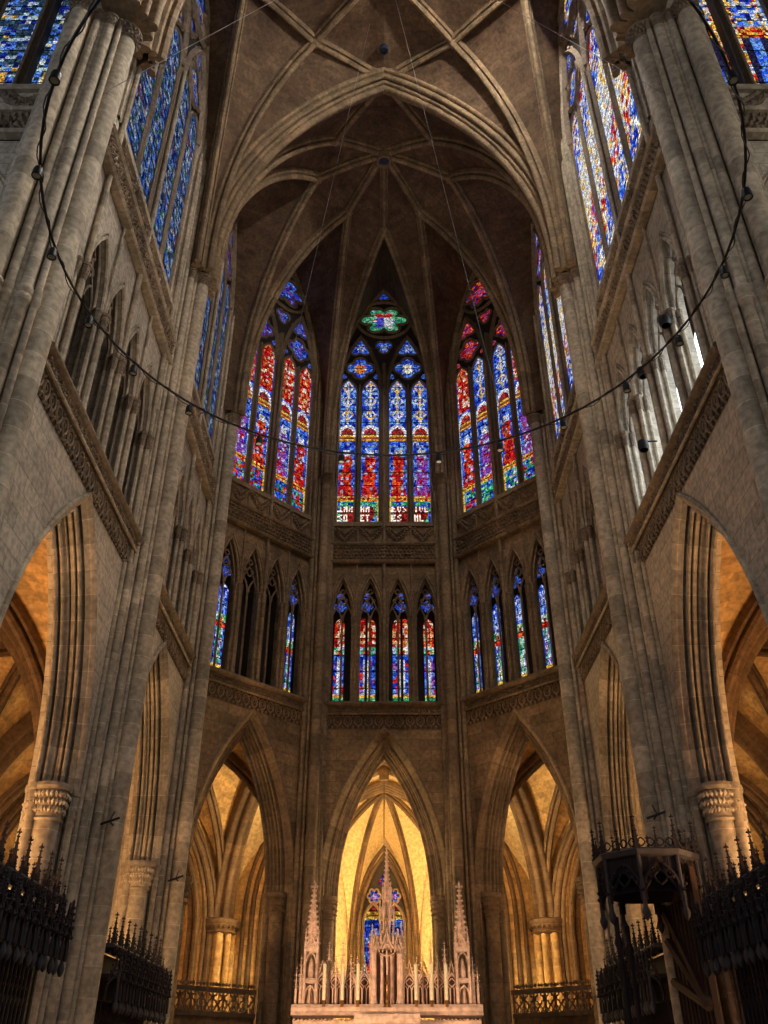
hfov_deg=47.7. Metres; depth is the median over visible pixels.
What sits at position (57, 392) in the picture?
crown molding
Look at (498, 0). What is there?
wire
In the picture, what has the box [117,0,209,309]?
window
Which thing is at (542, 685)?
crown molding
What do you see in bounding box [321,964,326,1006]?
candle
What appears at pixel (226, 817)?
aisle
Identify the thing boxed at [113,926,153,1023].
stall
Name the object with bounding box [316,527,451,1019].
wall
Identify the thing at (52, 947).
pendant
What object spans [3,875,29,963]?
pendant
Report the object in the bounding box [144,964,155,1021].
pendant
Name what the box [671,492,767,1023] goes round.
arch
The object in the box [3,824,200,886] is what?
wall
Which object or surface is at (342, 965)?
candle
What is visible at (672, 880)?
pendant
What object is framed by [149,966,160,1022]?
pendant
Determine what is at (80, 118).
pier
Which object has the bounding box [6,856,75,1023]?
stall
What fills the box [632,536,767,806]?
ceiling
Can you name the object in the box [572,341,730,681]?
crown molding
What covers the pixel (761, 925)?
pendant
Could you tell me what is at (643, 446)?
floodlight
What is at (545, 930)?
pier
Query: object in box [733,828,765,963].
stall
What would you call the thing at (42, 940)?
pendant
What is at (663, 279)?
arcade
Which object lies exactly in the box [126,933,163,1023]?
stall
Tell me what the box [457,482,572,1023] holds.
wall
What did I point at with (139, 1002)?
pendant
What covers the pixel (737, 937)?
pendant
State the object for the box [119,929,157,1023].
stall
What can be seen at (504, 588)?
arcade
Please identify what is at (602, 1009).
pendant
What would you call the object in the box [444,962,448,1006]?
candle
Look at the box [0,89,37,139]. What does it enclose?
frieze
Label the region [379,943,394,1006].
crucifix
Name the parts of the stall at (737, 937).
rail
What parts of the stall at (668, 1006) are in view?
panel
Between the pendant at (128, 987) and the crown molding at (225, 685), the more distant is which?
the crown molding at (225, 685)
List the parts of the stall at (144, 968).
panel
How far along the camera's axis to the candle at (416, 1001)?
23.37 m
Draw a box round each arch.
[0,492,96,1023]
[109,641,169,959]
[169,708,293,1023]
[319,728,447,1019]
[474,708,598,1023]
[598,641,658,959]
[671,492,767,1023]
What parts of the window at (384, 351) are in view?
lancet glass, lancet glass, sill, tracery plate, tracery glass, moulded frame, lancet glass, lancet glass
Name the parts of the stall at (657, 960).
panel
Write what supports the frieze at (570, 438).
attached to the wall at (722, 479)
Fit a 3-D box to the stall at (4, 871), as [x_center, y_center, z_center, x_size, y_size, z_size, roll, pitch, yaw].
[-6.627,7.401,13.360,0.886,5.480,0.852,0,-33,0]
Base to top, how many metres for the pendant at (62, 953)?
1.370 m
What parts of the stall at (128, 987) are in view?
panel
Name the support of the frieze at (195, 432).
attached to the wall at (45, 479)
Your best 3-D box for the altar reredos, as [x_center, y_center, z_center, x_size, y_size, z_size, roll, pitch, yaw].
[0.080,12.888,23.753,5.114,7.550,1.009,0,-33,0]
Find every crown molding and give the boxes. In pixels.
[37,341,195,681]
[207,665,311,725]
[324,701,443,729]
[456,665,560,725]
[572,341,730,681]
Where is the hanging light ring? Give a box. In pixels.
[31,0,752,463]
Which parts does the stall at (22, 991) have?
panel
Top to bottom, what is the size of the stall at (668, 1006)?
5.480 m
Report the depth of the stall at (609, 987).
23.69 m
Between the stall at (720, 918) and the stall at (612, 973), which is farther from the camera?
the stall at (612, 973)
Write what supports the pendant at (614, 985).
attached to the stall at (612, 973)
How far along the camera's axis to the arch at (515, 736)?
31.73 m
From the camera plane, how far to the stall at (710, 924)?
16.43 m
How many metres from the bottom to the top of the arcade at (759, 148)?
17.650 m
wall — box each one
[0,57,212,1023]
[0,93,37,105]
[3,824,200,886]
[195,483,310,1023]
[229,761,538,1023]
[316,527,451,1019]
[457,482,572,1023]
[555,57,767,1023]
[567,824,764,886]
[731,93,767,105]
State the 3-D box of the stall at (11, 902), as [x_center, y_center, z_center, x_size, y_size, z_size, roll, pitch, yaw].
[-6.627,7.737,13.881,0.886,5.480,0.852,0,-33,0]
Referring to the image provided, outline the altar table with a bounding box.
[354,1014,419,1023]
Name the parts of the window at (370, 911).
lancet glass, tracery glass, lancet glass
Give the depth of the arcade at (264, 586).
36.40 m
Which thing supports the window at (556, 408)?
in the wall at (722, 479)
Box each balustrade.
[173,979,256,1023]
[511,979,594,1023]
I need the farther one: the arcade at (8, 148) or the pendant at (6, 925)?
the arcade at (8, 148)
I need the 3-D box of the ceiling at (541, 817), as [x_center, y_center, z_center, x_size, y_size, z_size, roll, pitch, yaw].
[9.161,13.832,32.073,7.479,15.000,13.013,27,-42,-35]
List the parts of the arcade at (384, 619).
passage glass, arch moulding, passage glass, arch moulding, passage tracery glass, arch moulding, passage glass, arch moulding, passage glass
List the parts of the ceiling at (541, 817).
chapel arch moulding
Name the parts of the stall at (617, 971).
panel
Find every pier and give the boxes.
[0,0,142,523]
[36,134,212,1023]
[104,409,241,1023]
[203,917,240,1011]
[280,350,341,1023]
[426,350,487,1023]
[526,409,663,1023]
[527,917,564,1011]
[555,134,731,1023]
[625,0,767,523]
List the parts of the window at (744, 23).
lancet glass, lancet glass, sill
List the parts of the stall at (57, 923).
panel, rail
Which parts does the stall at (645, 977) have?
rail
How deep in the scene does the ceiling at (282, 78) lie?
37.86 m
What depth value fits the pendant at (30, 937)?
15.51 m
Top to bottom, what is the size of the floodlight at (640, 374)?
0.322 m
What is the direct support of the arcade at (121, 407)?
attached to the wall at (45, 479)
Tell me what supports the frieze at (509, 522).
attached to the wall at (546, 717)
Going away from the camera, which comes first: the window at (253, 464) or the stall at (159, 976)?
the stall at (159, 976)
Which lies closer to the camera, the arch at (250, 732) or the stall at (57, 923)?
the stall at (57, 923)
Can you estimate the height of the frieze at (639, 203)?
2.020 m
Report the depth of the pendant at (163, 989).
24.11 m
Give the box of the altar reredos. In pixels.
[290,840,483,1023]
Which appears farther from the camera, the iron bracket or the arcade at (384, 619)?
the arcade at (384, 619)
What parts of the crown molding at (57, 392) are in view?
roll moulding, moulding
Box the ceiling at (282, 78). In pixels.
[101,0,667,476]
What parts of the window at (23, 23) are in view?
sill, lancet glass, lancet glass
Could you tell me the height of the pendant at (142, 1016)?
1.370 m
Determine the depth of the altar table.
22.25 m
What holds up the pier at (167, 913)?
on the floor
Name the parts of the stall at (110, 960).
panel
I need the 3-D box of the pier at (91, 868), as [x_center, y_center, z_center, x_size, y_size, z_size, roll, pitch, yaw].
[-7.219,-1.742,27.325,2.002,36.000,2.700,0,-33,0]
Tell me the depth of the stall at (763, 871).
14.23 m
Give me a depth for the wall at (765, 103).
22.42 m
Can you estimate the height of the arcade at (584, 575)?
17.650 m
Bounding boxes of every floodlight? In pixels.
[637,366,645,379]
[638,439,656,452]
[659,314,679,328]
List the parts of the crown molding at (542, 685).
moulding, roll moulding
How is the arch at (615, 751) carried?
on the floor
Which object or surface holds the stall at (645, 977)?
on the floor
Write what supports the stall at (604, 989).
on the floor
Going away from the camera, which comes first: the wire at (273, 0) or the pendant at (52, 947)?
the pendant at (52, 947)
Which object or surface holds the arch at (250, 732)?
on the floor
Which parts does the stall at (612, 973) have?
panel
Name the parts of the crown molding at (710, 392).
moulding, roll moulding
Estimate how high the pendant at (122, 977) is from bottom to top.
1.370 m
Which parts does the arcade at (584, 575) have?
arch moulding, arch moulding, arch moulding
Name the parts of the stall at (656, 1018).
panel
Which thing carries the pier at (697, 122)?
on the floor
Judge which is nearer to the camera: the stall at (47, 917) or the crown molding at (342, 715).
the stall at (47, 917)
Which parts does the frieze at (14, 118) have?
moulding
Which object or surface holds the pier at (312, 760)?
on the floor
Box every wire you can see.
[104,0,274,92]
[498,0,661,92]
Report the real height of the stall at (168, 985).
5.480 m
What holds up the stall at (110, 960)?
on the floor
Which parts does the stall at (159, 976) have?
panel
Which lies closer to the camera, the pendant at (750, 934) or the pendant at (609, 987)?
the pendant at (750, 934)
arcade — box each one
[0,140,19,193]
[52,61,202,523]
[163,262,234,647]
[210,359,321,696]
[328,388,439,700]
[446,359,557,696]
[533,262,604,647]
[565,61,715,523]
[748,140,767,193]
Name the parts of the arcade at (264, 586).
passage glass, arch moulding, arch moulding, passage tracery glass, arch moulding, passage glass, arch moulding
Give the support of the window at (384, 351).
in the wall at (344, 747)
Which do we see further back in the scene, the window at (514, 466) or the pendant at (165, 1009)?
the window at (514, 466)
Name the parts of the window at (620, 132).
tracery glass, lancet glass, tracery plate, lancet glass, lancet glass, sill, lancet glass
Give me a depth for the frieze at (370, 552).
39.69 m
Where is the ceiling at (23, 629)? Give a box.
[0,536,135,806]
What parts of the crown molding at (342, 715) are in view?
moulding, roll moulding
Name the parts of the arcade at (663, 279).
arch moulding, arch moulding, arch moulding, arch moulding, clear pane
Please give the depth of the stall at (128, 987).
21.09 m
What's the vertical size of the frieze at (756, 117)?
2.020 m
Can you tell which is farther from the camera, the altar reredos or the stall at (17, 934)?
the altar reredos
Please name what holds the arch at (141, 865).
on the floor
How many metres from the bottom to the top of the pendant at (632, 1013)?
1.370 m
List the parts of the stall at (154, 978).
panel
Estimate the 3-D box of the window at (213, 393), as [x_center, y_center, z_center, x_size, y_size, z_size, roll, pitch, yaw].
[-7.155,-10.881,37.998,0.250,16.740,7.040,0,-33,0]
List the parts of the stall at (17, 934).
rail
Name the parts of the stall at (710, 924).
rail, panel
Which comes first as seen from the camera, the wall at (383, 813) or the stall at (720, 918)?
the stall at (720, 918)
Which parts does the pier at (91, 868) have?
iron bracket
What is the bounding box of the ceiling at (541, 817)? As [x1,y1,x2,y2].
[509,741,767,1010]
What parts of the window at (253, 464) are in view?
lancet glass, lancet glass, sill, lancet glass, tracery plate, tracery glass, lancet glass, moulded frame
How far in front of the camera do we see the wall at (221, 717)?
33.16 m
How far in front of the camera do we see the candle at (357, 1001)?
23.37 m
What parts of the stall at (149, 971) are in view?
panel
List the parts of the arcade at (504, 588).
arch moulding, passage glass, arch moulding, passage glass, passage tracery glass, arch moulding, passage glass, arch moulding, passage glass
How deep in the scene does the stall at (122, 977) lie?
20.57 m
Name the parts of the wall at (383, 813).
window moulding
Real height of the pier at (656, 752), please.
36.000 m
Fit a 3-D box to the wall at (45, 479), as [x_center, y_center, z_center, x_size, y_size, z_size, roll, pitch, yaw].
[-7.685,-4.018,28.410,1.070,41.000,16.750,0,-33,0]
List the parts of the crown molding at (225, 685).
roll moulding, moulding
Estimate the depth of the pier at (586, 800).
30.63 m
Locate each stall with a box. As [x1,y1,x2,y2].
[0,820,21,959]
[0,828,33,963]
[0,843,56,1009]
[0,850,65,1023]
[0,862,8,909]
[6,836,45,967]
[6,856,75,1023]
[93,916,136,1023]
[99,920,142,1023]
[100,912,129,1014]
[105,923,147,1023]
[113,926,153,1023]
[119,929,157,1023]
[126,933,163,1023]
[131,935,167,1023]
[138,939,172,1023]
[595,939,626,1023]
[600,935,636,1023]
[604,935,642,1023]
[609,929,648,1023]
[614,936,653,1023]
[621,923,662,1023]
[625,920,667,1023]
[633,916,674,1023]
[637,914,667,1014]
[692,856,761,1023]
[701,850,767,1023]
[711,843,767,1009]
[722,836,761,967]
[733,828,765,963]
[745,820,767,959]
[759,862,767,909]
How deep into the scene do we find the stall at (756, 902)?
14.62 m
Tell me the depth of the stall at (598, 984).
24.81 m
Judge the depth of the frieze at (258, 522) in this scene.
37.86 m
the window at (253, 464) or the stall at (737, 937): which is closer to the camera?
the stall at (737, 937)
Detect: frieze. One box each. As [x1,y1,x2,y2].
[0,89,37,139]
[102,124,177,368]
[186,386,216,507]
[227,481,318,560]
[330,526,437,564]
[449,481,540,560]
[551,386,581,507]
[590,124,665,368]
[730,89,767,139]
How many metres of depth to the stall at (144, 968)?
22.06 m
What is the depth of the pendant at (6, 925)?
14.52 m
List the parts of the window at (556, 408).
tracery plate, tracery glass, moulded frame, lancet glass, lancet glass, sill, lancet glass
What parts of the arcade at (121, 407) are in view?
arch moulding, arch moulding, arch moulding, arch moulding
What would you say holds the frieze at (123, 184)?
attached to the wall at (45, 479)
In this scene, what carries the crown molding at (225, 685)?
attached to the wall at (221, 717)
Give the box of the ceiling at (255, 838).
[239,775,528,878]
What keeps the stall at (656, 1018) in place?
on the floor
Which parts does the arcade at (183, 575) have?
arch moulding, arch moulding, arch moulding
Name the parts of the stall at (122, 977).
rail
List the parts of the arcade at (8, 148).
arch moulding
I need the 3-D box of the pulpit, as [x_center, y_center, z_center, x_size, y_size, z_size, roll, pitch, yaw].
[5.850,9.889,18.148,2.322,6.500,2.342,0,-33,0]
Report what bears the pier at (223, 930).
on the floor
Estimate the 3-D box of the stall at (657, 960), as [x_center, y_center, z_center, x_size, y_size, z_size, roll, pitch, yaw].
[6.527,12.806,20.946,0.886,5.480,0.852,0,-33,0]
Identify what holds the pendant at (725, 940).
attached to the stall at (720, 918)
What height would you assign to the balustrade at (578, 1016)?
4.306 m
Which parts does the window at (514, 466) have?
moulded frame, lancet glass, tracery glass, tracery plate, lancet glass, sill, lancet glass, lancet glass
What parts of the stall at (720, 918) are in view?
rail, panel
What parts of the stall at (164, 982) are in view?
panel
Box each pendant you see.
[0,868,17,959]
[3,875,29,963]
[17,881,41,967]
[29,888,53,970]
[40,893,62,973]
[51,899,72,976]
[112,948,127,1014]
[120,953,133,1015]
[126,956,139,1017]
[132,958,145,1018]
[138,961,150,1019]
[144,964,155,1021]
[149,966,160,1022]
[155,970,165,1023]
[159,971,169,1023]
[595,854,702,933]
[598,970,608,1023]
[602,970,612,1023]
[607,966,618,1022]
[612,964,623,1021]
[617,961,625,1019]
[624,959,635,1017]
[634,953,647,1015]
[640,948,655,1014]
[695,899,716,976]
[705,893,727,973]
[714,888,738,970]
[726,881,750,967]
[738,875,764,963]
[750,868,767,959]
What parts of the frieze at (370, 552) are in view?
moulding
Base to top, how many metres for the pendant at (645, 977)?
1.370 m
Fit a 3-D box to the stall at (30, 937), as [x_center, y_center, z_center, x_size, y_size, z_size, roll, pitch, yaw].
[-6.627,8.411,14.922,0.886,5.480,0.852,0,-33,0]
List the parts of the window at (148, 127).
lancet glass, sill, lancet glass, lancet glass, tracery plate, lancet glass, tracery glass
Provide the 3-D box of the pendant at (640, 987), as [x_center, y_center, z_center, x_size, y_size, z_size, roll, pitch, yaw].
[6.230,11.439,21.088,0.150,1.370,0.530,0,-33,0]
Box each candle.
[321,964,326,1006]
[340,964,344,1006]
[355,962,359,1006]
[414,962,418,1006]
[429,964,433,1006]
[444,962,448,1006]
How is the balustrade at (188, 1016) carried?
on the floor
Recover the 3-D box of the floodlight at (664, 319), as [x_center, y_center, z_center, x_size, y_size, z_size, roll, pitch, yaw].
[7.075,-4.734,21.520,0.551,0.322,0.300,0,-33,0]
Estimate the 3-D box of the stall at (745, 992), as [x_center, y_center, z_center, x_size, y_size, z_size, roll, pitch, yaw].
[6.627,9.423,16.488,0.886,5.480,0.852,0,-33,0]
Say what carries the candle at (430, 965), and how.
on the altar reredos
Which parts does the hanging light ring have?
suspension wire, suspension wire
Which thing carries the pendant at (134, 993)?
attached to the stall at (110, 960)
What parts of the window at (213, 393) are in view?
lancet glass, sill, lancet glass, lancet glass, moulded frame, tracery glass, tracery plate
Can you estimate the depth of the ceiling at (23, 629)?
22.61 m
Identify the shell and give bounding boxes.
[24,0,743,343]
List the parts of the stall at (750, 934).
rail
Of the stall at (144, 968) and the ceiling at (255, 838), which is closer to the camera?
the stall at (144, 968)
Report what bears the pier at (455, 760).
on the floor
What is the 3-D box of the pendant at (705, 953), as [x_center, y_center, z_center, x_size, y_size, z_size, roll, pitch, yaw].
[6.330,8.393,17.151,0.150,1.370,0.530,0,-33,0]
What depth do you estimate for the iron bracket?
27.37 m
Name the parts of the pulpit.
cornice, panel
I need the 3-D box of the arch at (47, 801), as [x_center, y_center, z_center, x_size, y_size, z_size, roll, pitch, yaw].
[-7.573,5.197,17.360,1.154,13.526,7.200,0,-33,0]
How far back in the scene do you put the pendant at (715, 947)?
16.55 m
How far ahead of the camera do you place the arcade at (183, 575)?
31.95 m
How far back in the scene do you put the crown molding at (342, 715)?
35.47 m
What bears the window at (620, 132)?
in the wall at (722, 479)
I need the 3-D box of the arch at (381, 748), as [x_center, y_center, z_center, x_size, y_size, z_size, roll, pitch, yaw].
[0.000,14.641,32.001,6.100,13.563,1.137,0,-33,0]
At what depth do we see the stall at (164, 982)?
24.24 m
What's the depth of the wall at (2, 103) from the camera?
22.49 m
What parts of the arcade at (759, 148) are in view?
arch moulding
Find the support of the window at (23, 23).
in the wall at (2, 103)
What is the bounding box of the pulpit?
[590,813,723,1023]
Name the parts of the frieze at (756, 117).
moulding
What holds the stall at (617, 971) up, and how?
on the floor
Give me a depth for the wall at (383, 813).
42.60 m
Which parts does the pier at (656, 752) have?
iron bracket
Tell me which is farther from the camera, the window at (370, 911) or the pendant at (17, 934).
the window at (370, 911)
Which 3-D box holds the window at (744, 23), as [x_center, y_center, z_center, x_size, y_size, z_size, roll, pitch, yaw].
[11.350,-17.838,27.218,7.240,16.717,0.480,0,-33,0]
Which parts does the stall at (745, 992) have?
panel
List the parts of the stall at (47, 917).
panel, rail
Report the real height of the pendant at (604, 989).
1.370 m
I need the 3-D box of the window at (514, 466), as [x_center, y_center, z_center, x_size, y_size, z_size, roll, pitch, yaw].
[5.136,-7.535,43.347,0.480,16.929,5.840,28,-42,-36]
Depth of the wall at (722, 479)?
19.32 m
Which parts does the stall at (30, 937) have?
rail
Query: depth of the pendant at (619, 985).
22.61 m
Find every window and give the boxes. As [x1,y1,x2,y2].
[0,0,68,92]
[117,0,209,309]
[193,217,238,460]
[232,271,320,520]
[334,289,433,526]
[360,860,407,976]
[447,271,535,520]
[529,217,574,459]
[558,0,650,309]
[699,0,767,92]
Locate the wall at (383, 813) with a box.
[229,761,538,1023]

